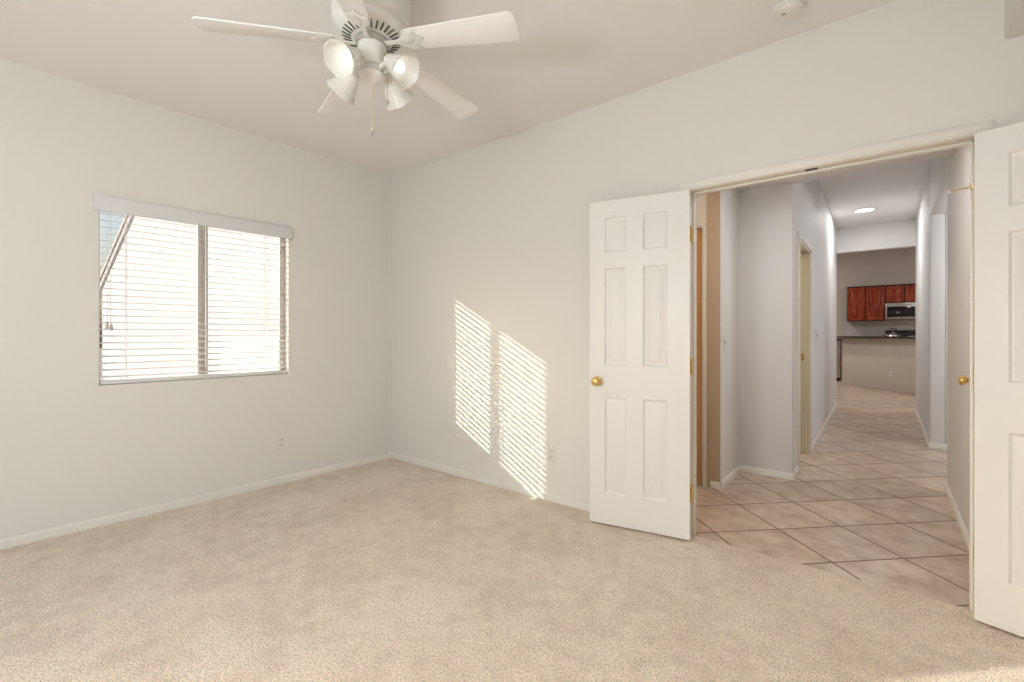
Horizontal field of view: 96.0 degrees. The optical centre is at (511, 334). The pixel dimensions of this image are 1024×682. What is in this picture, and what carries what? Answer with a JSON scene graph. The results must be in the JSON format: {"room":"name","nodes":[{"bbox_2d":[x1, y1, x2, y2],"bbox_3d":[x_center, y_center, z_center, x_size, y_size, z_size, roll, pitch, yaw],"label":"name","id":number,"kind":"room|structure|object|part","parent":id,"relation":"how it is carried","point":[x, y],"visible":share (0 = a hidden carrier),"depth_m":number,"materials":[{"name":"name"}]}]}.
{"room":"empty bedroom","nodes":[
{"label":"empty bedroom","id":0,"kind":"room"},
{"bbox_2d":[0,59,391,538],"bbox_3d":[-2.596,-0.169,2.952,0.110,2.737,4.400,0,0,41],"label":"wall","id":1,"kind":"structure","parent":0,"point":[74,448],"depth_m":3.10,"materials":[{"name":"white paint"}]},
{"bbox_2d":[99,210,284,384],"bbox_3d":[-2.262,-0.265,3.373,0.049,1.171,1.157,0,0,41],"label":"window","id":2,"kind":"structure","parent":1,"relation":"attached to","point":[201,242],"depth_m":3.37,"materials":[{"name":"beige"}]},
{"bbox_2d":[93,194,292,384],"bbox_3d":[-2.216,-0.276,3.331,0.090,1.188,1.211,0,0,41],"label":"window blind","id":3,"kind":"object","parent":1,"relation":"attached to","point":[100,202],"visible":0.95,"depth_m":3.23,"materials":[{"name":"white plastic"}]},
{"bbox_3d":[-2.548,-0.420,2.916,0.004,0.700,0.016,0,0,41],"label":"lift cord","id":4,"kind":"part","parent":3,"relation":"part of","materials":[{"name":"white fabric"}]},
{"bbox_3d":[-2.520,-0.234,3.010,0.056,1.071,0.003,0,0,41],"label":"ladder cord","id":5,"kind":"part","parent":3,"relation":"part of","materials":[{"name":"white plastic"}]},
{"bbox_3d":[-2.229,0.305,3.343,0.050,0.025,1.143,0,0,41],"label":"rail","id":6,"kind":"part","parent":3,"relation":"part of","materials":[{"name":"white plastic"}]},
{"bbox_3d":[-1.952,-0.234,3.658,0.056,1.071,0.003,0,0,41],"label":"ladder cord","id":7,"kind":"part","parent":3,"relation":"part of","materials":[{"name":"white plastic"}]},
{"bbox_2d":[0,452,391,549],"bbox_3d":[-2.484,1.173,2.987,0.012,0.055,4.000,0,0,41],"label":"baseboard","id":8,"kind":"structure","parent":1,"relation":"attached to","point":[40,535],"depth_m":3.15,"materials":[{"name":"white paint"}]},
{"bbox_2d":[277,434,285,449],"bbox_3d":[-1.851,0.868,3.711,0.012,0.115,0.070,0,0,41],"label":"wall outlet","id":9,"kind":"object","parent":1,"relation":"attached to","point":[281,439],"visible":1,"depth_m":3.71,"materials":[{"name":"white plastic"}]},
{"bbox_2d":[0,0,895,175],"bbox_3d":[-0.451,-1.587,1.272,6.500,0.100,4.212,0,0,39],"label":"ceiling","id":10,"kind":"structure","parent":0,"point":[568,57],"depth_m":2.54,"materials":[{"name":"white paint"}]},
{"bbox_2d":[191,0,519,136],"bbox_3d":[-0.606,-1.212,2.098,1.310,0.651,1.274,0,0,39],"label":"ceiling fan","id":11,"kind":"object","parent":10,"relation":"hanging from","point":[373,31],"visible":1,"depth_m":1.98,"materials":[{"name":"white metal"}]},
{"bbox_3d":[-1.026,-1.261,1.929,0.513,0.069,0.135,0,0,-20],"label":"blade","id":12,"kind":"part","parent":11,"relation":"part of","materials":[{"name":"white wood"}]},
{"bbox_3d":[-0.873,-1.261,2.400,0.135,0.069,0.513,0,0,-38],"label":"blade","id":13,"kind":"part","parent":11,"relation":"part of","materials":[{"name":"white wood"}]},
{"bbox_3d":[-0.711,-1.139,1.904,0.134,0.142,0.146,0,0,-5],"label":"lamp shade","id":14,"kind":"part","parent":11,"relation":"part of","materials":[{"name":"white glass"}]},
{"bbox_3d":[-0.780,-1.139,2.145,0.146,0.142,0.134,0,0,-5],"label":"lamp shade","id":15,"kind":"part","parent":11,"relation":"part of","materials":[{"name":"white glass"}]},
{"bbox_3d":[-0.686,-1.162,1.929,0.048,0.065,0.071,0,0,39],"label":"bulb","id":16,"kind":"part","parent":11,"relation":"part of","materials":[{"name":"white glass"}]},
{"bbox_3d":[-0.624,-1.261,1.638,0.135,0.069,0.513,0,0,-2],"label":"blade","id":17,"kind":"part","parent":11,"relation":"part of","materials":[{"name":"white wood"}]},
{"bbox_3d":[-0.656,-1.186,1.997,0.022,0.039,0.070,0,0,25],"label":"lamp arm","id":18,"kind":"part","parent":11,"relation":"part of","materials":[{"name":"white metal"}]},
{"bbox_2d":[342,19,399,52],"bbox_3d":[-0.625,-1.318,2.060,0.255,0.016,0.254,0,0,39],"label":"vent grille","id":19,"kind":"object","parent":11,"relation":"attached to","point":[385,29],"depth_m":2.00,"materials":[{"name":"grey metal"}]},
{"bbox_3d":[-0.562,-1.186,2.029,0.070,0.039,0.022,0,0,25],"label":"lamp arm","id":20,"kind":"part","parent":11,"relation":"part of","materials":[{"name":"white metal"}]},
{"bbox_3d":[-0.551,-1.127,2.040,0.003,0.204,0.003,0,0,16],"label":"pull chain","id":21,"kind":"part","parent":11,"relation":"part of","materials":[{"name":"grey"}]},
{"bbox_3d":[-0.539,-1.139,2.215,0.134,0.142,0.146,0,0,-5],"label":"lamp shade","id":22,"kind":"part","parent":11,"relation":"part of","materials":[{"name":"white glass"}]},
{"bbox_3d":[-0.495,-1.162,1.999,0.071,0.065,0.048,0,0,39],"label":"bulb","id":23,"kind":"part","parent":11,"relation":"part of","materials":[{"name":"white glass"}]},
{"bbox_3d":[-0.470,-1.139,1.974,0.146,0.142,0.134,0,0,-5],"label":"lamp shade","id":24,"kind":"part","parent":11,"relation":"part of","materials":[{"name":"white glass"}]},
{"bbox_3d":[-0.378,-1.261,2.401,0.135,0.069,0.513,0,0,34],"label":"blade","id":25,"kind":"part","parent":11,"relation":"part of","materials":[{"name":"white wood"}]},
{"bbox_3d":[-0.224,-1.261,1.930,0.513,0.069,0.135,0,0,16],"label":"blade","id":26,"kind":"part","parent":11,"relation":"part of","materials":[{"name":"white wood"}]},
{"bbox_2d":[772,0,806,21],"bbox_3d":[1.301,-1.516,2.163,0.140,0.041,0.140,0,0,39],"label":"smoke detector","id":27,"kind":"object","parent":10,"relation":"attached to","point":[785,10],"visible":1,"depth_m":2.14,"materials":[{"name":"white plastic"}]},
{"bbox_2d":[0,377,1023,681],"bbox_3d":[3.963,1.260,6.183,9.600,0.120,17.400,0,0,39],"label":"floor","id":28,"kind":"structure","parent":0,"point":[391,569],"depth_m":2.20,"materials":[{"name":"carpet"}]},
{"bbox_2d":[836,340,841,380],"bbox_3d":[8.335,0.675,12.175,0.575,1.050,0.622,0,0,39],"label":"dishwasher","id":29,"kind":"object","parent":28,"relation":"on","point":[838,342],"visible":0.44,"depth_m":11.80,"materials":[{"name":"silver metal"}]},
{"bbox_3d":[8.145,0.600,11.943,0.570,0.880,0.022,0,0,39],"label":"door","id":30,"kind":"part","parent":29,"relation":"part of","materials":[{"name":"silver metal"}]},
{"bbox_2d":[836,336,915,393],"bbox_3d":[8.078,0.624,9.653,0.390,1.153,3.591,0,0,1],"label":"half wall","id":31,"kind":"structure","parent":28,"relation":"on","point":[867,361],"depth_m":10.09,"materials":[{"name":"beige paint"}]},
{"bbox_2d":[836,336,915,338],"bbox_3d":[8.078,0.067,9.653,0.390,0.040,3.591,0,0,1],"label":"countertop","id":32,"kind":"structure","parent":31,"relation":"on","point":[897,337],"depth_m":9.93,"materials":[{"name":"stone"}]},
{"bbox_2d":[885,330,915,335],"bbox_3d":[10.024,0.497,11.783,0.756,1.205,0.711,0,0,39],"label":"gas range","id":33,"kind":"object","parent":28,"relation":"on","point":[900,332],"visible":0.06,"depth_m":11.96,"materials":[{"name":"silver metal"}]},
{"bbox_2d":[884,328,898,335],"bbox_3d":[9.777,-0.017,11.853,0.256,0.300,0.274,0,0,-27],"label":"kettle","id":34,"kind":"object","parent":33,"relation":"on","point":[891,333],"visible":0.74,"depth_m":11.80,"materials":[{"name":"silver metal"}]},
{"bbox_2d":[392,0,1023,502],"bbox_3d":[0.917,-0.350,2.887,6.200,3.100,0.120,0,0,39],"label":"wall","id":35,"kind":"structure","parent":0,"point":[491,240],"depth_m":3.21,"materials":[{"name":"white paint"}]},
{"bbox_2d":[392,452,589,511],"bbox_3d":[-0.093,1.173,3.618,2.757,0.055,0.012,0,0,39],"label":"baseboard","id":36,"kind":"structure","parent":35,"relation":"attached to","point":[570,502],"depth_m":3.61,"materials":[{"name":"white paint"}]},
{"bbox_2d":[547,445,554,462],"bbox_3d":[0.281,0.862,3.317,0.070,0.115,0.012,0,0,39],"label":"wall outlet","id":37,"kind":"object","parent":35,"relation":"attached to","point":[550,449],"visible":1,"depth_m":3.31,"materials":[{"name":"white plastic"}]},
{"bbox_2d":[590,190,692,539],"bbox_3d":[0.773,0.177,2.813,0.613,2.022,0.172,0,0,28],"label":"door","id":38,"kind":"structure","parent":35,"relation":"in","point":[641,364],"depth_m":2.79,"materials":[{"name":"white paint"}]},
{"bbox_3d":[0.528,0.295,2.886,0.062,0.062,0.070,0,0,28],"label":"knob","id":39,"kind":"part","parent":38,"relation":"part of","materials":[{"name":"gold metal"}]},
{"bbox_2d":[680,119,994,610],"bbox_3d":[1.545,0.151,2.380,1.300,2.097,0.150,0,0,39],"label":"door frame","id":40,"kind":"structure","parent":35,"relation":"attached to","point":[963,135],"depth_m":2.29,"materials":[{"name":"beige paint"}]},
{"bbox_3d":[1.503,0.151,2.328,1.300,2.097,0.015,0,0,39],"label":"casing","id":41,"kind":"part","parent":40,"relation":"part of","materials":[{"name":"white paint"}]},
{"bbox_2d":[947,121,1023,636],"bbox_3d":[2.093,0.177,1.733,0.172,2.022,0.705,0,0,-30],"label":"door","id":42,"kind":"structure","parent":35,"relation":"in","point":[997,187],"depth_m":1.86,"materials":[{"name":"white paint"}]},
{"bbox_2d":[958,375,968,384],"bbox_3d":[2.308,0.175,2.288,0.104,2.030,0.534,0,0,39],"label":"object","id":43,"kind":"structure","parent":42,"relation":"attached to","point":[962,380],"depth_m":2.44,"materials":[{"name":"gold metal"}]},
{"bbox_2d":[697,191,723,488],"bbox_3d":[0.698,-0.030,3.801,1.710,2.460,1.028,0,0,39],"label":"wall","id":44,"kind":"structure","parent":0,"point":[701,199],"depth_m":3.63,"materials":[{"name":"white paint"}]},
{"bbox_2d":[697,229,701,483],"bbox_3d":[1.180,0.175,3.920,0.822,2.030,0.104,0,0,39],"label":"door","id":45,"kind":"structure","parent":44,"relation":"in","point":[699,231],"depth_m":3.69,"materials":[{"name":"brown wood"}]},
{"bbox_2d":[697,222,705,485],"bbox_3d":[1.181,0.157,3.921,0.904,2.086,0.015,0,0,39],"label":"door frame","id":46,"kind":"structure","parent":44,"relation":"attached to","point":[703,224],"depth_m":3.65,"materials":[{"name":"white paint"}]},
{"bbox_2d":[706,192,719,486],"bbox_3d":[1.576,-0.030,3.608,0.103,2.460,0.007,0,0,39],"label":"trim","id":47,"kind":"structure","parent":44,"relation":"attached to","point":[712,199],"depth_m":3.61,"materials":[{"name":"beige paint"}]},
{"bbox_2d":[710,481,719,488],"bbox_3d":[1.586,1.173,3.596,0.070,0.055,0.012,0,0,39],"label":"baseboard","id":48,"kind":"structure","parent":44,"relation":"attached to","point":[713,484],"depth_m":3.59,"materials":[{"name":"white paint"}]},
{"bbox_2d":[724,180,835,477],"bbox_3d":[3.511,-0.285,5.718,0.540,2.970,5.490,0,0,39],"label":"wall","id":49,"kind":"structure","parent":0,"point":[758,222],"depth_m":3.95,"materials":[{"name":"white paint"}]},
{"bbox_2d":[723,335,725,349],"bbox_3d":[1.688,0.065,3.656,0.014,0.115,0.070,0,0,39],"label":"light switch","id":50,"kind":"object","parent":49,"relation":"attached to","point":[724,336],"visible":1,"depth_m":3.65,"materials":[{"name":"white plastic"}]},
{"bbox_2d":[721,465,740,488],"bbox_3d":[1.817,1.173,3.817,0.012,0.055,0.598,0,0,39],"label":"baseboard","id":51,"kind":"structure","parent":49,"relation":"attached to","point":[728,478],"depth_m":3.77,"materials":[{"name":"white paint"}]},
{"bbox_2d":[740,465,792,479],"bbox_3d":[2.154,1.173,3.921,0.405,0.055,0.012,0,0,39],"label":"baseboard","id":52,"kind":"structure","parent":49,"relation":"attached to","point":[749,469],"depth_m":3.91,"materials":[{"name":"white paint"}]},
{"bbox_2d":[793,465,798,479],"bbox_3d":[2.407,1.173,3.911,0.012,0.055,0.290,0,0,39],"label":"baseboard","id":53,"kind":"structure","parent":49,"relation":"attached to","point":[796,471],"depth_m":3.90,"materials":[{"name":"white paint"}]},
{"bbox_2d":[798,231,811,471],"bbox_3d":[2.736,0.149,4.416,0.140,2.102,0.904,0,0,39],"label":"door frame","id":54,"kind":"structure","parent":49,"relation":"attached to","point":[804,248],"depth_m":4.69,"materials":[{"name":"beige paint"}]},
{"bbox_2d":[812,403,836,449],"bbox_3d":[4.247,1.173,6.215,0.012,0.055,3.793,0,0,38],"label":"baseboard","id":55,"kind":"structure","parent":49,"relation":"attached to","point":[817,437],"depth_m":5.74,"materials":[{"name":"white paint"}]},
{"bbox_2d":[737,148,955,212],"bbox_3d":[2.972,-1.565,3.681,5.400,0.610,3.698,0,0,39],"label":"ceiling","id":56,"kind":"structure","parent":0,"point":[946,153],"depth_m":3.51,"materials":[{"name":"white paint"}]},
{"bbox_2d":[818,160,931,227],"bbox_3d":[4.314,-1.820,5.513,1.207,0.100,5.000,0,0,39],"label":"ceiling","id":57,"kind":"structure","parent":0,"point":[896,192],"depth_m":5.84,"materials":[{"name":"white paint"}]},
{"bbox_2d":[852,207,876,212],"bbox_3d":[5.011,-1.765,6.557,0.284,0.010,0.284,0,0,39],"label":"recessed light","id":58,"kind":"object","parent":57,"relation":"in","point":[866,209],"visible":1,"depth_m":6.55,"materials":[{"name":"white plastic"}]},
{"bbox_2d":[855,208,873,211],"bbox_3d":[5.011,-1.762,6.557,0.224,0.004,0.224,0,0,39],"label":"diffuser","id":59,"kind":"object","parent":58,"relation":"attached to","point":[860,209],"depth_m":6.55,"materials":[{"name":"white plastic"}]},
{"bbox_2d":[836,247,915,376],"bbox_3d":[9.359,-0.650,12.866,9.600,3.700,0.120,0,0,39],"label":"wall","id":60,"kind":"structure","parent":0,"point":[898,265],"depth_m":12.50,"materials":[{"name":"grey paint"}]},
{"bbox_2d":[847,285,884,320],"bbox_3d":[9.526,-0.821,12.422,0.807,0.932,0.358,0,0,39],"label":"upper cabinet","id":61,"kind":"object","parent":60,"relation":"attached to","point":[864,303],"visible":1,"depth_m":12.28,"materials":[{"name":"red wood"}]},
{"bbox_3d":[9.268,-0.814,12.424,0.380,0.882,0.020,0,0,39],"label":"door","id":62,"kind":"part","parent":61,"relation":"part of","materials":[{"name":"brown wood"}]},
{"bbox_3d":[9.526,-1.275,12.422,0.807,0.024,0.358,0,0,39],"label":"crown","id":63,"kind":"part","parent":61,"relation":"part of","materials":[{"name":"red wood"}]},
{"bbox_3d":[9.582,-0.814,12.171,0.380,0.882,0.020,0,0,39],"label":"door","id":64,"kind":"part","parent":61,"relation":"part of","materials":[{"name":"brown wood"}]},
{"bbox_2d":[846,321,915,335],"bbox_3d":[10.555,-0.095,11.816,3.220,0.520,0.013,0,0,39],"label":"backsplash","id":65,"kind":"structure","parent":60,"relation":"attached to","point":[853,328],"depth_m":12.44,"materials":[{"name":"grey tile"}]},
{"bbox_2d":[885,283,915,302],"bbox_3d":[10.140,-1.051,11.926,0.760,0.472,0.358,0,0,39],"label":"upper cabinet","id":66,"kind":"object","parent":60,"relation":"attached to","point":[895,293],"visible":0.8,"depth_m":11.85,"materials":[{"name":"red wood"}]},
{"bbox_3d":[9.892,-1.044,11.921,0.356,0.422,0.020,0,0,39],"label":"door","id":67,"kind":"part","parent":66,"relation":"part of","materials":[{"name":"brown wood"}]},
{"bbox_2d":[885,302,915,318],"bbox_3d":[10.120,-0.605,11.901,0.756,0.410,0.422,0,0,39],"label":"microwave","id":68,"kind":"object","parent":66,"relation":"attached to","point":[907,310],"visible":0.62,"depth_m":11.81,"materials":[{"name":"silver metal"}]},
{"bbox_3d":[9.955,-0.580,11.812,0.545,0.270,0.013,0,0,39],"label":"glass door","id":69,"kind":"part","parent":68,"relation":"part of","materials":[{"name":"black glass"}]},
{"bbox_3d":[10.140,-1.275,11.926,0.760,0.024,0.358,0,0,39],"label":"crown","id":70,"kind":"part","parent":66,"relation":"part of","materials":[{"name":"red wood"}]},
{"bbox_3d":[10.187,-1.044,11.682,0.356,0.422,0.020,0,0,39],"label":"door","id":71,"kind":"part","parent":66,"relation":"part of","materials":[{"name":"brown wood"}]},
{"bbox_2d":[836,219,915,253],"bbox_3d":[5.320,-0.650,7.863,9.600,3.700,0.120,0,0,39],"label":"wall","id":72,"kind":"structure","parent":0,"point":[896,234],"depth_m":7.37,"materials":[{"name":"white paint"}]},
{"bbox_2d":[916,146,968,532],"bbox_3d":[5.093,-0.285,3.859,2.323,2.970,6.638,0,0,39],"label":"wall","id":73,"kind":"structure","parent":0,"point":[951,173],"depth_m":3.91,"materials":[{"name":"white paint"}]},
{"bbox_2d":[915,409,929,447],"bbox_3d":[5.308,1.173,5.984,0.012,0.055,2.820,0,0,39],"label":"baseboard","id":74,"kind":"structure","parent":73,"relation":"attached to","point":[916,413],"depth_m":5.67,"materials":[{"name":"white paint"}]},
{"bbox_2d":[930,442,946,449],"bbox_3d":[5.288,1.173,4.180,2.223,0.055,0.012,0,0,39],"label":"baseboard opening","id":75,"kind":"structure","parent":73,"relation":"attached to","point":[932,445],"depth_m":4.83,"materials":[{"name":"white paint"}]},
{"bbox_2d":[945,483,968,549],"bbox_3d":[2.936,1.173,3.045,0.012,0.055,1.313,0,0,39],"label":"baseboard","id":76,"kind":"structure","parent":73,"relation":"attached to","point":[962,526],"depth_m":2.96,"materials":[{"name":"white paint"}]},
{"bbox_2d":[1005,0,1023,38],"bbox_3d":[1.387,-1.375,-0.180,1.615,0.324,4.062,0,0,39],"label":"ceiling","id":77,"kind":"structure","parent":0,"point":[1014,9],"depth_m":1.81,"materials":[{"name":"white paint"}]},
{"label":"outside","id":78,"kind":"structure","parent":0,"visible":0},
{"bbox_2d":[100,348,102,379],"bbox_3d":[0.000,1.450,0.000,120.000,0.200,120.000,0,0,39],"label":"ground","id":79,"kind":"structure","parent":78,"point":[100,348],"depth_m":20.59,"materials":[{"name":"beige"}]},
{"bbox_2d":[100,214,277,379],"bbox_3d":[-5.737,-2.035,12.471,13.396,6.770,6.300,0,0,39],"label":"neighbor house","id":80,"kind":"structure","parent":79,"relation":"on","point":[115,259],"depth_m":9.54,"materials":[{"name":"grey paint"}]},
{"bbox_2d":[221,336,277,373],"bbox_3d":[-3.256,0.685,5.957,2.150,1.330,0.180,0,0,39],"label":"wall","id":81,"kind":"structure","parent":79,"relation":"on","point":[223,338],"depth_m":5.96,"materials":[{"name":"white paint"}]}
]}

